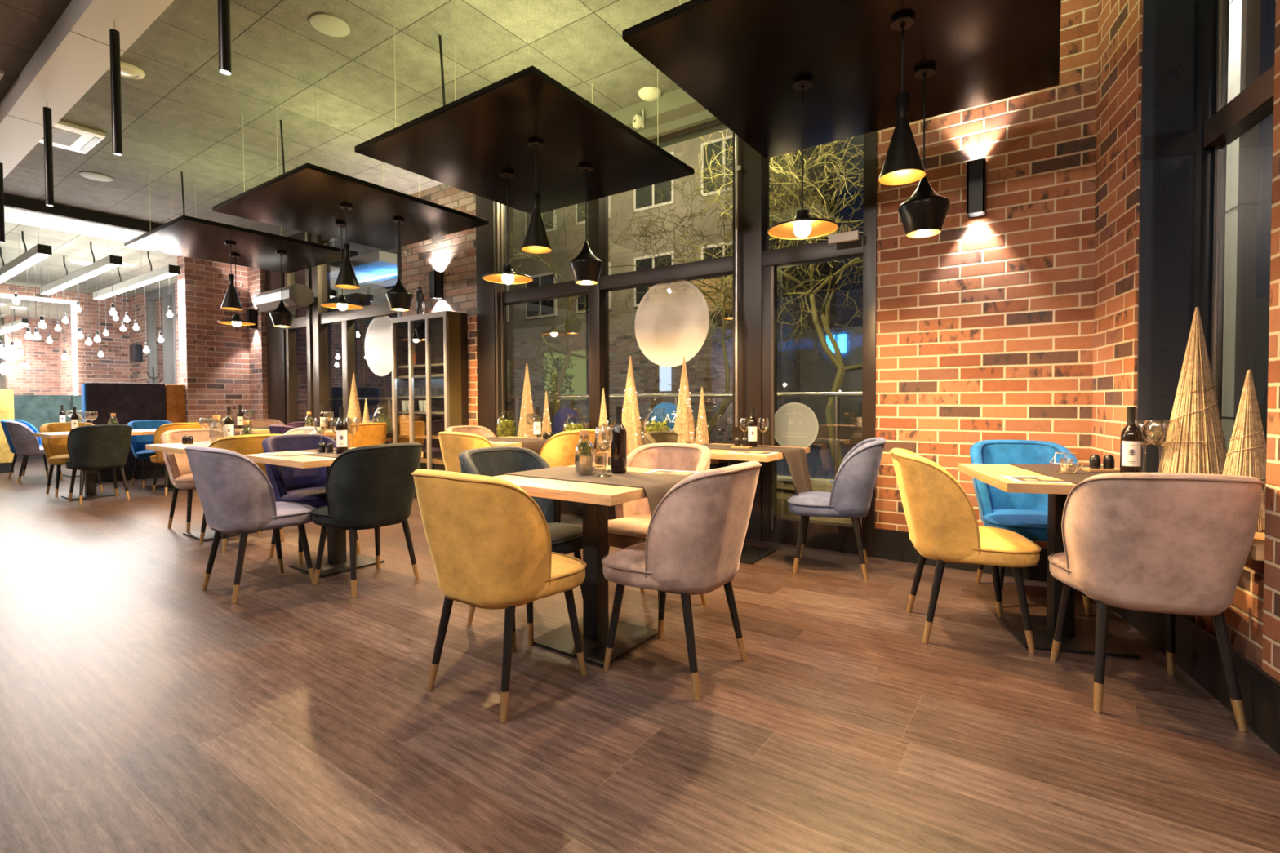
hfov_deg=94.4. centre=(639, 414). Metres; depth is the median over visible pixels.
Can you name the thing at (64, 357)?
pendant
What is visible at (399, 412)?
shelf
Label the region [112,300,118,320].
pendant
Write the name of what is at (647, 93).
dome light
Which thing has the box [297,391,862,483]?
terrace railing
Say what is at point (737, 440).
shaker
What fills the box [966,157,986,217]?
wall sconce
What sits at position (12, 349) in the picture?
pendant
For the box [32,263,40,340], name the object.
pendant
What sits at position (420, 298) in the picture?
horse figurine
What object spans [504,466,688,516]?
table runner
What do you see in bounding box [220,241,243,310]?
pendant lamp
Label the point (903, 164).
pendant lamp
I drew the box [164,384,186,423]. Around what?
bench
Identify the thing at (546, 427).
cone
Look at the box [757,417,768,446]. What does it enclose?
wine glass
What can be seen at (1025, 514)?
dining chair
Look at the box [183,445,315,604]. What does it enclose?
dining chair
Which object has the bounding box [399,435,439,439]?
shelf
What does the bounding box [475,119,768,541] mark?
window
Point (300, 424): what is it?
dining table
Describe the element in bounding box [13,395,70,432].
cushion
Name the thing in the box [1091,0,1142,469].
wall
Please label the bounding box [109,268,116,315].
pendant
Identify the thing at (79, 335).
pendant
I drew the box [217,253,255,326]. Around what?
pendant lamp
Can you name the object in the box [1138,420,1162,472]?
wine glass
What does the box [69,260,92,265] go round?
recessed light
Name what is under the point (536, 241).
pendant lamp
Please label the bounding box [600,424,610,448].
bowl
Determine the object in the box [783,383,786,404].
street lamp
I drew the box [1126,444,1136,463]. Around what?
print
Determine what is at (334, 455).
table runner
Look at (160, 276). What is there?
diffuser
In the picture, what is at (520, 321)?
apartment building
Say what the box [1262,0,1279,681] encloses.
wall pillar
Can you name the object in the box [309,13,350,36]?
ceiling speaker
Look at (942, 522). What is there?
dining chair
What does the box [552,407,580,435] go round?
sticker
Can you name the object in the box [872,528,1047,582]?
baseboard
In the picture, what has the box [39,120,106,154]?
air conditioner
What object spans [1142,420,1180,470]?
wine glass
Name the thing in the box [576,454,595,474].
water tumbler
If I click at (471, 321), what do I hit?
wall
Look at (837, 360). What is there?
bare tree
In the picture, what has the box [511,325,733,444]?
kiosk
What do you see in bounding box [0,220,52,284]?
light bar
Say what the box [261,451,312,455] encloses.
menu card
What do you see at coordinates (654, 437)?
dining chair
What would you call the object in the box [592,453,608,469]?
water tumbler
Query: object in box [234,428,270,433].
dining table
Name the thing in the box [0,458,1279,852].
floor
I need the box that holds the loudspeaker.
[128,344,142,361]
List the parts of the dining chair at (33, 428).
leg, backrest, leg, leg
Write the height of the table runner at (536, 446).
0.261 m
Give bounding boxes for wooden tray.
[730,445,751,448]
[1081,467,1119,472]
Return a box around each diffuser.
[0,253,49,283]
[41,263,119,294]
[94,272,177,299]
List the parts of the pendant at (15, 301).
glass bulb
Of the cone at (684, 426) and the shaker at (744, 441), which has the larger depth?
the cone at (684, 426)
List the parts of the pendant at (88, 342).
cord, glass bulb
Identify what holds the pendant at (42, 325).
hanging from the light bar at (32, 256)
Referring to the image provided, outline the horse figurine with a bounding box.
[415,286,425,314]
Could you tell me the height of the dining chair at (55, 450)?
0.868 m
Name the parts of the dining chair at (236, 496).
leg, backrest, leg, leg, seat, leg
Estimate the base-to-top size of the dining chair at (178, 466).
0.868 m
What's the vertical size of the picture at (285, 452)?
0.001 m
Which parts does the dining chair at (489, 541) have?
leg, backrest, leg, seat, leg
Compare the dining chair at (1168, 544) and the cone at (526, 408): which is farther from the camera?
the cone at (526, 408)
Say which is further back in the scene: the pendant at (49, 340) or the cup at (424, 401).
the pendant at (49, 340)
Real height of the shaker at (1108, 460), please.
0.068 m
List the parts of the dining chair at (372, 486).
leg, seat, leg, backrest, leg, leg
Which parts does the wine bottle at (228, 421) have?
bottle glass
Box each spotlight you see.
[0,162,4,243]
[43,100,53,206]
[109,21,122,155]
[217,0,231,75]
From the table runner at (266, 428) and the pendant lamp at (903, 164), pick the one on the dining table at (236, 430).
the table runner at (266, 428)
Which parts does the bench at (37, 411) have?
seat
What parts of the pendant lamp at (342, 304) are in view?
cord, lamp shade, bulb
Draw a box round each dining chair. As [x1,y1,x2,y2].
[0,419,48,479]
[4,420,62,483]
[40,422,102,497]
[65,424,132,505]
[126,420,173,488]
[150,422,208,496]
[160,428,224,533]
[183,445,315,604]
[197,434,284,552]
[244,419,284,435]
[262,434,360,564]
[267,424,296,434]
[283,426,322,435]
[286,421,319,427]
[311,442,422,598]
[347,422,387,448]
[411,469,586,723]
[437,431,493,472]
[446,425,496,437]
[457,446,582,645]
[539,429,596,467]
[601,461,761,701]
[608,443,711,631]
[642,431,692,444]
[787,437,886,580]
[889,448,1041,653]
[969,440,1091,615]
[1048,472,1265,732]
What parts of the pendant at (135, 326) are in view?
glass bulb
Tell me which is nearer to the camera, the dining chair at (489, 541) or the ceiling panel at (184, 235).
the dining chair at (489, 541)
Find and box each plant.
[373,407,392,439]
[538,355,575,395]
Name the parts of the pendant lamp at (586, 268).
cord, lamp shade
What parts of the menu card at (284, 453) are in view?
printed dish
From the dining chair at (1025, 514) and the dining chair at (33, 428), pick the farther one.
the dining chair at (33, 428)
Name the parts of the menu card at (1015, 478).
printed dish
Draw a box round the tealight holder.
[1049,452,1084,473]
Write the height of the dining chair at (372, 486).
0.868 m
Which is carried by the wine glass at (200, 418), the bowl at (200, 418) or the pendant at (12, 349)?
the bowl at (200, 418)
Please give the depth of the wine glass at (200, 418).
5.11 m
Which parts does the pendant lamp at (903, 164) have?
lamp shade, cord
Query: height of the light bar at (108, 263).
0.498 m
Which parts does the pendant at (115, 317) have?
glass bulb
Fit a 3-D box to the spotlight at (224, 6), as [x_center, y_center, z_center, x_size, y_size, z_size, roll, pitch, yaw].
[-1.928,-1.991,2.744,0.048,0.810,0.048,1,2,35]
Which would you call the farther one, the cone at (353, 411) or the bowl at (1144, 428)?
the cone at (353, 411)
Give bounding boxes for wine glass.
[84,411,97,421]
[199,417,213,443]
[314,417,328,450]
[346,417,358,448]
[525,415,534,438]
[594,426,613,476]
[600,424,611,471]
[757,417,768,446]
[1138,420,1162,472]
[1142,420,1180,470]
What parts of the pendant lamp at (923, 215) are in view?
bulb, lamp shade, cord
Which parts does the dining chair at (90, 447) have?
seat, leg, leg, backrest, leg, leg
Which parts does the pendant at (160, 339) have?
cord, glass bulb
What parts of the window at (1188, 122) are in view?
reveal panel, frame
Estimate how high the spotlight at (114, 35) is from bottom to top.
0.810 m
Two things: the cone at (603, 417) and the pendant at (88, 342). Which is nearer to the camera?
the cone at (603, 417)
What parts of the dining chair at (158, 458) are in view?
seat, leg, leg, backrest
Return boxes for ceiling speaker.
[79,171,113,182]
[108,61,145,79]
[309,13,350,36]
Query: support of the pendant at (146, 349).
hanging from the light bar at (170, 270)
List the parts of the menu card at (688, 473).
printed dish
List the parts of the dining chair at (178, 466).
leg, seat, leg, backrest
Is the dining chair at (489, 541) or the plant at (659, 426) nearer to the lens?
the dining chair at (489, 541)
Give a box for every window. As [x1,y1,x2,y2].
[146,283,177,384]
[265,231,402,429]
[294,250,396,421]
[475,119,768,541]
[1136,0,1274,472]
[1221,0,1261,453]
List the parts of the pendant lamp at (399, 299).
cord, lamp shade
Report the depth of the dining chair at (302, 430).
5.80 m
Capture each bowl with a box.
[199,417,213,429]
[314,417,328,434]
[346,417,358,434]
[594,426,613,450]
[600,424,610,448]
[757,417,768,432]
[1138,420,1162,445]
[1142,420,1180,446]
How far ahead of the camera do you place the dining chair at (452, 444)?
4.73 m
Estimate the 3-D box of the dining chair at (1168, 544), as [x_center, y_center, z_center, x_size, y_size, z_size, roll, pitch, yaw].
[1.873,0.622,2.211,0.538,0.868,0.605,0,1,17]
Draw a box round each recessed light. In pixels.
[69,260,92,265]
[120,262,134,266]
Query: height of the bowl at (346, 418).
0.114 m
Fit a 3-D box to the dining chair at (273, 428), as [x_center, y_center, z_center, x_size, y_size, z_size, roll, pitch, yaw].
[-3.743,0.542,6.587,0.538,0.868,0.605,1,2,35]
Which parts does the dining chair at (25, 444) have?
backrest, leg, seat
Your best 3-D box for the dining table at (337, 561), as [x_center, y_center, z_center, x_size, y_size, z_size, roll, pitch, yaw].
[-2.062,0.645,4.025,0.800,0.758,0.800,1,2,35]
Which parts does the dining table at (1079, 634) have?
plate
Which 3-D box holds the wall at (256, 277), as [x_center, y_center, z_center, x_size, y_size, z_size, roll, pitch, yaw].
[-6.064,-0.899,9.695,0.450,3.620,0.410,1,2,35]
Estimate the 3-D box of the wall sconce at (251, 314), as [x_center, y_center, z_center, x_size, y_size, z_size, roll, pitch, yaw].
[-6.182,-1.513,9.436,0.100,0.300,0.110,1,2,35]
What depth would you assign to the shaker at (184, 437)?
4.96 m
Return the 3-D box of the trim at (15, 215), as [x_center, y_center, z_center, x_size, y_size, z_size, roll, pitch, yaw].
[-9.349,-2.469,5.476,0.849,0.024,8.400,1,2,35]
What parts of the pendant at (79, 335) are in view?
cord, glass bulb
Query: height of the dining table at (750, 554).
0.758 m
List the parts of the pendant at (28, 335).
cord, glass bulb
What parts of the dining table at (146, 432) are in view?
plate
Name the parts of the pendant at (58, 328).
glass bulb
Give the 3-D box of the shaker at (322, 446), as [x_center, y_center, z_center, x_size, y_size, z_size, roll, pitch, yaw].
[-2.172,0.227,4.050,0.043,0.068,0.043,1,2,35]
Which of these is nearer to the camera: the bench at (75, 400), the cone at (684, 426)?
the cone at (684, 426)
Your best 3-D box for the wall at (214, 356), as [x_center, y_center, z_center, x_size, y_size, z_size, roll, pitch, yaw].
[-6.615,-0.834,9.561,0.300,3.500,1.261,1,2,35]
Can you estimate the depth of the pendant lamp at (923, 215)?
2.96 m
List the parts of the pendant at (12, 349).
cord, glass bulb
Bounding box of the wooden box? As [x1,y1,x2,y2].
[400,414,424,435]
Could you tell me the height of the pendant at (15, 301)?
0.479 m
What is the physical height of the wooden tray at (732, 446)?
0.012 m
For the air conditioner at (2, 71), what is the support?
attached to the ceiling at (183, 104)
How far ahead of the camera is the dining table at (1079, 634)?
2.75 m
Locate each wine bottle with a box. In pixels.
[58,404,66,422]
[70,407,79,430]
[224,406,235,436]
[236,404,244,428]
[320,404,326,430]
[335,407,348,453]
[533,406,541,439]
[610,405,626,473]
[747,406,757,447]
[1120,406,1141,472]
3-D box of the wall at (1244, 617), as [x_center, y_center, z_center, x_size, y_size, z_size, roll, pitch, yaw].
[2.442,0.762,2.373,0.300,0.570,1.060,0,1,21]
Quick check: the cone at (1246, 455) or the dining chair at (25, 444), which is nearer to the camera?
the cone at (1246, 455)
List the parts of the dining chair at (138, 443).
leg, leg, seat, backrest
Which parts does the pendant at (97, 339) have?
cord, glass bulb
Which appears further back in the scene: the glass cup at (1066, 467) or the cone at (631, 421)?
the cone at (631, 421)
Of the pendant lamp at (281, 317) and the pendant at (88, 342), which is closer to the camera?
the pendant lamp at (281, 317)
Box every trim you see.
[4,193,162,232]
[4,206,145,242]
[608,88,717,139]
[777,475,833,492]
[777,488,862,525]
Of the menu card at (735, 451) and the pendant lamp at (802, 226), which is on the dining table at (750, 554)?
the menu card at (735, 451)
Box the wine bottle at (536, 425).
[533,406,541,439]
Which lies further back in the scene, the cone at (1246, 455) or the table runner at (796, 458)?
the table runner at (796, 458)
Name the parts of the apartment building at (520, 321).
pane, pane, pane, pane, pane, pane, pane, pane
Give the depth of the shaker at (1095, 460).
2.82 m
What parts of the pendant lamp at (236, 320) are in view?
cord, lamp shade, bulb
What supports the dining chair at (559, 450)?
on the floor
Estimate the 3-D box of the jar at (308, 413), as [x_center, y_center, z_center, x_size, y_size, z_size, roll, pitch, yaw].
[-4.121,0.083,7.383,0.110,0.226,0.110,-1,1,-20]
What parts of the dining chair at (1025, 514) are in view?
leg, leg, seat, backrest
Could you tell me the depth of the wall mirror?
12.28 m
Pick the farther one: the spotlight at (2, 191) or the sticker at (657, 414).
the spotlight at (2, 191)
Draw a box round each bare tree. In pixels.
[505,201,794,435]
[612,128,863,436]
[671,142,863,468]
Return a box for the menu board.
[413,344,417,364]
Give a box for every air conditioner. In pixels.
[0,68,4,79]
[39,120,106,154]
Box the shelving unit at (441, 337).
[391,310,468,497]
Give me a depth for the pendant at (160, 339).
9.18 m
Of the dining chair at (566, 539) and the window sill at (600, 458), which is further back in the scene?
the window sill at (600, 458)
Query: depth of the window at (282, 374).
8.59 m
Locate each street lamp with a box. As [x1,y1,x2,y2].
[586,201,588,429]
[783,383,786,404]
[838,391,840,439]
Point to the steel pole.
(738, 167)
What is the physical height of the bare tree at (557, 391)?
6.716 m
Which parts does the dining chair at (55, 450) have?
leg, leg, seat, backrest, leg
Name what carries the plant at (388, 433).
on the window sill at (388, 440)
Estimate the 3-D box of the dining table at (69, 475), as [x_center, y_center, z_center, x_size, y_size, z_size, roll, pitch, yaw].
[-8.534,0.553,9.104,0.800,0.758,0.800,1,2,35]
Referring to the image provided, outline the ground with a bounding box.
[328,423,857,479]
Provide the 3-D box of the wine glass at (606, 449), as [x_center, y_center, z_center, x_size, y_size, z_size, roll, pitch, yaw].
[-0.165,0.169,2.710,0.085,0.229,0.085,1,2,35]
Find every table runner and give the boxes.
[251,426,269,429]
[280,448,341,457]
[484,436,548,454]
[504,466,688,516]
[699,444,813,495]
[1008,463,1111,484]
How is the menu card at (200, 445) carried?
on the dining table at (168, 447)
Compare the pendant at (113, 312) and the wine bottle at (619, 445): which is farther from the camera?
the pendant at (113, 312)
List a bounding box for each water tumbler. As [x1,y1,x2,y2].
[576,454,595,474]
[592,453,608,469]
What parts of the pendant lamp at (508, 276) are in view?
lamp shade, cord, bulb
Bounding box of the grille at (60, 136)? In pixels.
[41,127,81,146]
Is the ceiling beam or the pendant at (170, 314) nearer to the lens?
the ceiling beam
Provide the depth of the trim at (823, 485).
4.96 m
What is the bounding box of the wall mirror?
[0,293,78,395]
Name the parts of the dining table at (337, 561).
plate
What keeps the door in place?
in the wall at (984, 324)
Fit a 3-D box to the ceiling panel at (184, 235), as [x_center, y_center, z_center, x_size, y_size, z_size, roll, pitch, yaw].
[-4.375,-2.224,6.548,1.660,0.841,1.660,1,2,35]
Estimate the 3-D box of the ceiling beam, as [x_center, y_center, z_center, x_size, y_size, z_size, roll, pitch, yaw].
[-2.128,-2.482,2.877,13.830,0.170,0.271,1,2,35]
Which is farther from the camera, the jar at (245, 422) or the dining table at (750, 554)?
the jar at (245, 422)
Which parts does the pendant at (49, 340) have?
cord, glass bulb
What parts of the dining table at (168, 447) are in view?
plate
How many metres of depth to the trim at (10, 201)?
7.64 m
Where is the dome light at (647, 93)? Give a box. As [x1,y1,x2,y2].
[638,86,661,101]
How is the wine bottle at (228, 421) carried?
on the dining table at (168, 447)
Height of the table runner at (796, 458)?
0.311 m
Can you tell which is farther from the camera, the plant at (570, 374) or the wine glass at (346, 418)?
the plant at (570, 374)
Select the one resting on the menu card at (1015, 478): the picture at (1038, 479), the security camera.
the picture at (1038, 479)
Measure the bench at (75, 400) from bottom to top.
1.270 m
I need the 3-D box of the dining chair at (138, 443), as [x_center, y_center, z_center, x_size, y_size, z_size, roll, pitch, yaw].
[-6.494,0.521,7.950,0.605,0.868,0.538,1,2,35]
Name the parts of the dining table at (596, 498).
plate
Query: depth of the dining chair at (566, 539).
3.07 m
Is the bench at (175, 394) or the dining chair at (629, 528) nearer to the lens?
the dining chair at (629, 528)
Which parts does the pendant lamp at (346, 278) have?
cord, lamp shade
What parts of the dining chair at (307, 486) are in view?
leg, backrest, leg, seat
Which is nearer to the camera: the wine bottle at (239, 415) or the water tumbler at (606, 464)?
the water tumbler at (606, 464)
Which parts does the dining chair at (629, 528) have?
seat, backrest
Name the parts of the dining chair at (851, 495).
leg, leg, seat, backrest, leg, leg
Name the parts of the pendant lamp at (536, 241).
cord, lamp shade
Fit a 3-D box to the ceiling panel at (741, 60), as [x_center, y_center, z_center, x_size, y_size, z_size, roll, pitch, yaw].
[1.071,-2.162,2.934,1.660,0.841,1.660,1,2,35]
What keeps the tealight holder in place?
on the table runner at (1080, 475)
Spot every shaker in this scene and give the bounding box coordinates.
[182,435,187,444]
[186,435,193,444]
[318,442,325,452]
[326,442,333,452]
[542,431,547,439]
[547,432,552,439]
[734,436,740,446]
[742,436,748,446]
[1088,454,1100,469]
[1102,454,1114,469]
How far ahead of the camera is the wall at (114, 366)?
13.08 m
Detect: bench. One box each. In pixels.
[0,388,14,473]
[13,395,70,460]
[70,395,82,422]
[81,382,165,483]
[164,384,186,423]
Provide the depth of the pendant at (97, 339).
8.54 m
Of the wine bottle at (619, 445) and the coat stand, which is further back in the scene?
the coat stand
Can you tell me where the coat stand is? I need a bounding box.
[144,366,162,383]
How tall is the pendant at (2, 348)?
1.116 m
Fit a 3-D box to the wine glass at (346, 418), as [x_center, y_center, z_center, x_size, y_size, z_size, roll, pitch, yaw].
[-2.034,0.142,4.187,0.085,0.229,0.085,1,2,35]
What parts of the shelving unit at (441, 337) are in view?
rail, panel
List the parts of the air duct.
barrel casing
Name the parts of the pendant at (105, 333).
glass bulb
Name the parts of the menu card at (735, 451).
printed dish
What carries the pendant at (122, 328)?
hanging from the light bar at (170, 270)
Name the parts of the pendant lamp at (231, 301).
cord, lamp shade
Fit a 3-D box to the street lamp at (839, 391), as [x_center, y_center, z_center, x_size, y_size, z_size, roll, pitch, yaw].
[4.638,0.167,13.839,0.080,1.465,0.080,1,2,35]
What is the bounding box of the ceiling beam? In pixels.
[0,0,173,178]
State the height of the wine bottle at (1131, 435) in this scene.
0.315 m
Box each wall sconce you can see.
[246,308,257,328]
[429,271,443,299]
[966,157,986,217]
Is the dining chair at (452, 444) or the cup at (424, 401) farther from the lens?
the cup at (424, 401)
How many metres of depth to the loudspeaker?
13.01 m
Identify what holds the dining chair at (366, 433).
on the floor
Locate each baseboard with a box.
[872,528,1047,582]
[1109,605,1279,755]
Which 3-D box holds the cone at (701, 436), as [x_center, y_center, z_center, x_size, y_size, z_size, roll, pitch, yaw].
[0.505,0.061,4.831,0.140,0.565,0.138,0,1,0]
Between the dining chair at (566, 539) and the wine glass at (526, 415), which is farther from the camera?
the wine glass at (526, 415)
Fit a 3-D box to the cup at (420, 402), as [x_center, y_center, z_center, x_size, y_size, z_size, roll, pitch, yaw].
[-2.505,-0.094,6.814,0.080,0.130,0.078,1,2,35]
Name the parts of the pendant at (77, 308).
glass bulb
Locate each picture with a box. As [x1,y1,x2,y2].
[266,451,305,454]
[413,352,415,364]
[732,451,773,453]
[1010,476,1068,482]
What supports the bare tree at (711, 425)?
on the ground
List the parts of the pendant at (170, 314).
glass bulb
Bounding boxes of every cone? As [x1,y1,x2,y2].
[346,373,362,426]
[362,398,369,423]
[517,363,537,437]
[541,391,551,437]
[595,387,610,451]
[622,355,644,453]
[673,356,695,444]
[694,386,709,444]
[1157,306,1226,474]
[1222,368,1266,532]
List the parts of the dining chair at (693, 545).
leg, seat, leg, leg, backrest, leg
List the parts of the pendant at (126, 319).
glass bulb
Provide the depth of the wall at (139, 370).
13.06 m
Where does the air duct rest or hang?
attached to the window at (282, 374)
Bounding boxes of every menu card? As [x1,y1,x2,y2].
[177,444,210,446]
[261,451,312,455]
[488,440,511,443]
[645,469,698,476]
[728,450,778,454]
[1000,475,1074,484]
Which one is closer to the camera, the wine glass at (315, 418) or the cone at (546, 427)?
the wine glass at (315, 418)
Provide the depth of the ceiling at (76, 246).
9.82 m
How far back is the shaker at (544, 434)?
5.36 m
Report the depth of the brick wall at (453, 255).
6.81 m
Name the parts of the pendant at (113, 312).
glass bulb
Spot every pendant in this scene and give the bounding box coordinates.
[0,307,4,351]
[8,277,16,352]
[12,277,20,304]
[25,267,32,339]
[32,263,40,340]
[38,258,46,328]
[46,293,52,342]
[54,302,61,331]
[62,288,67,359]
[62,289,68,323]
[75,290,81,311]
[76,278,83,337]
[84,275,92,345]
[93,271,101,342]
[97,311,103,356]
[102,310,108,336]
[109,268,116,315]
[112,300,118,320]
[120,291,125,331]
[124,288,129,322]
[133,285,138,330]
[143,282,149,353]
[157,280,164,342]
[166,280,173,317]
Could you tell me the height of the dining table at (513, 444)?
0.758 m
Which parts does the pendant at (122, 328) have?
glass bulb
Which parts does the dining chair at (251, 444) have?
leg, leg, backrest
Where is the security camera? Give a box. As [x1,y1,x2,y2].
[632,110,644,128]
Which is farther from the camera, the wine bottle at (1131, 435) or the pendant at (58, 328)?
the pendant at (58, 328)
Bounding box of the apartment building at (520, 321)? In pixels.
[505,128,836,444]
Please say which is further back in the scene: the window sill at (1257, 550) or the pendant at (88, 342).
the pendant at (88, 342)
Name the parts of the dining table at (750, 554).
plate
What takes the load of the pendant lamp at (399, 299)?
hanging from the ceiling panel at (308, 197)
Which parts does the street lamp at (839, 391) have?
post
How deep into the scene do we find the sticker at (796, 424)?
4.56 m
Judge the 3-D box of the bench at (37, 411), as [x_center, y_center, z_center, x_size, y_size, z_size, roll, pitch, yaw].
[-13.141,0.284,10.491,0.750,1.270,4.580,1,2,35]
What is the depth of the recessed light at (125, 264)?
10.25 m
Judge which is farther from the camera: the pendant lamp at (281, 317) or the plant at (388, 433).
the plant at (388, 433)
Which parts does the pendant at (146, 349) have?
cord, glass bulb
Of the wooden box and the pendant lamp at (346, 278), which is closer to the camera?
the pendant lamp at (346, 278)
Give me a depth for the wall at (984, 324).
3.73 m
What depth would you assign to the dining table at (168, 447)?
4.83 m
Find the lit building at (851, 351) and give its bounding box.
[800,296,1269,445]
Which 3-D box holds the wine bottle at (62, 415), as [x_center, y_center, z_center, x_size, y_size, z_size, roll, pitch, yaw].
[-8.885,0.017,9.116,0.075,0.315,0.076,-1,2,-44]
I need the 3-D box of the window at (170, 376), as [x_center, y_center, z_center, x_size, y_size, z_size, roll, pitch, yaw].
[-9.986,-0.888,12.463,1.650,3.500,0.130,1,2,35]
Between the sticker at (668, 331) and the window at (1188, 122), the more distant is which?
the sticker at (668, 331)
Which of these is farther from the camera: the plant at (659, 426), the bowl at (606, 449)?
the plant at (659, 426)
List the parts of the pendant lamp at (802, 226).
cord, bulb, lamp shade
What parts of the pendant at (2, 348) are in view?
glass bulb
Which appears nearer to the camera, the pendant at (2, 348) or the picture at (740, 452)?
the picture at (740, 452)
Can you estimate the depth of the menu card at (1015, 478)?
2.56 m
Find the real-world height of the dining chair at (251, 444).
0.868 m
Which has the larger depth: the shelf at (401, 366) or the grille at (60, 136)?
the shelf at (401, 366)
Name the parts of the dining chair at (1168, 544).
leg, seat, leg, backrest, leg, leg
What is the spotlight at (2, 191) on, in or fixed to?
hanging from the ceiling beam
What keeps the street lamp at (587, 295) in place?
on the ground
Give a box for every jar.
[107,413,119,424]
[208,415,225,443]
[240,420,252,435]
[304,411,314,426]
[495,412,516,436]
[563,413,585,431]
[574,429,595,472]
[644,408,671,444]
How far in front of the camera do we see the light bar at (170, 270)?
9.46 m
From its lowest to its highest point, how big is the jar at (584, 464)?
0.203 m
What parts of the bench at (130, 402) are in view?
trim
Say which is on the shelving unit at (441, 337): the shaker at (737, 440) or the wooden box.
the wooden box
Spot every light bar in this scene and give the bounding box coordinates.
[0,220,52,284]
[39,241,122,295]
[92,250,179,300]
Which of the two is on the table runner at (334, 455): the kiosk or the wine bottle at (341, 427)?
the wine bottle at (341, 427)
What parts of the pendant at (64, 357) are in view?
cord, glass bulb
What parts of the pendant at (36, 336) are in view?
cord, glass bulb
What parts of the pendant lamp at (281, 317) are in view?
cord, lamp shade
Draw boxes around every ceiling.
[0,0,689,236]
[0,222,177,297]
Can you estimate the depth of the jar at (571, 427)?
5.56 m
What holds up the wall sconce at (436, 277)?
attached to the brick wall at (453, 255)
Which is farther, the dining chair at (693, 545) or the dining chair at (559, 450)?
the dining chair at (559, 450)
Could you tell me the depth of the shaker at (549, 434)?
5.34 m
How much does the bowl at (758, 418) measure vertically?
0.108 m
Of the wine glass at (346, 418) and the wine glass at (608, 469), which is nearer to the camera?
the wine glass at (608, 469)
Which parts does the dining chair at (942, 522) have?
leg, backrest, leg, leg, seat, leg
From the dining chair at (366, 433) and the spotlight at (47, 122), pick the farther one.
the dining chair at (366, 433)
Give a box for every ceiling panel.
[124,151,358,273]
[212,68,488,249]
[354,0,694,214]
[622,0,1061,158]
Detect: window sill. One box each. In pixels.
[328,435,392,442]
[591,448,728,469]
[1248,531,1265,560]
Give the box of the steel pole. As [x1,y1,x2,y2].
[734,133,742,426]
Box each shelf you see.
[398,363,444,368]
[398,373,444,378]
[398,395,444,398]
[398,411,444,413]
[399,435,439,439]
[420,457,444,464]
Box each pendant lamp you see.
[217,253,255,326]
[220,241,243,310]
[269,251,294,327]
[320,222,363,310]
[334,203,359,288]
[385,217,413,311]
[482,170,533,284]
[521,138,551,253]
[569,164,603,284]
[767,76,838,239]
[878,12,926,185]
[897,63,950,237]
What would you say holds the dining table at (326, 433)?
on the floor
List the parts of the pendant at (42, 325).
cord, glass bulb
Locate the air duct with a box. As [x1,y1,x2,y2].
[254,284,314,312]
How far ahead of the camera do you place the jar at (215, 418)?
5.03 m
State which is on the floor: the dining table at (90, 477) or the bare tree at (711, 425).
the dining table at (90, 477)
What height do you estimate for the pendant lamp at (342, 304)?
0.811 m
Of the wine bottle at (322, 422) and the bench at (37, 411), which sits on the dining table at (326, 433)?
the wine bottle at (322, 422)
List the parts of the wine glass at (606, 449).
stem and foot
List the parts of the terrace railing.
post, post, post, handrail, post, post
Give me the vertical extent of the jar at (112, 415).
0.216 m
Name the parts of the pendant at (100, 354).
glass bulb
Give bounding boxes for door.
[761,130,877,556]
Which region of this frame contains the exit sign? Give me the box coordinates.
[828,224,858,244]
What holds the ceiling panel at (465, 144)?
hanging from the ceiling at (183, 104)
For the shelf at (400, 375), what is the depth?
6.92 m
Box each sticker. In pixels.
[364,315,391,376]
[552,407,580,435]
[634,280,709,366]
[648,402,677,431]
[774,402,818,447]
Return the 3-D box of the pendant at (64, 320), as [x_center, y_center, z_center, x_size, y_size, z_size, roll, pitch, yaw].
[-9.250,-1.769,9.534,0.076,0.611,0.076,1,2,35]
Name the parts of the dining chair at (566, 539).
backrest, leg, seat, leg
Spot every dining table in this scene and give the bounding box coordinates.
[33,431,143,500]
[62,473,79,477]
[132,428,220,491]
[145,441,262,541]
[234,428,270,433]
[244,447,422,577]
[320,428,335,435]
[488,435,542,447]
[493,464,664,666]
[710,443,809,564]
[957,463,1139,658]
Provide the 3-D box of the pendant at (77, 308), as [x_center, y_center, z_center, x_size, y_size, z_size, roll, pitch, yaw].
[-8.859,-1.841,9.340,0.076,0.459,0.076,1,2,35]
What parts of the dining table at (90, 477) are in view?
plate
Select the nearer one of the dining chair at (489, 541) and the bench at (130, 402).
the dining chair at (489, 541)
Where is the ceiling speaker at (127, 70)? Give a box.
[108,61,145,79]
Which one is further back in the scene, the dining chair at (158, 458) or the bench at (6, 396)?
the bench at (6, 396)
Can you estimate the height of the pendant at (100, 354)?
1.056 m
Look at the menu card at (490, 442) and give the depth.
5.02 m
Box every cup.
[401,400,408,411]
[417,400,424,411]
[422,400,426,411]
[1059,457,1073,472]
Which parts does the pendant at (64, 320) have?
glass bulb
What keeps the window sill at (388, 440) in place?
attached to the window at (282, 374)
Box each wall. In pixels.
[0,283,130,422]
[128,282,179,384]
[177,255,250,435]
[247,266,267,419]
[401,183,476,317]
[466,315,477,426]
[875,0,1097,547]
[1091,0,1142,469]
[1182,557,1264,669]

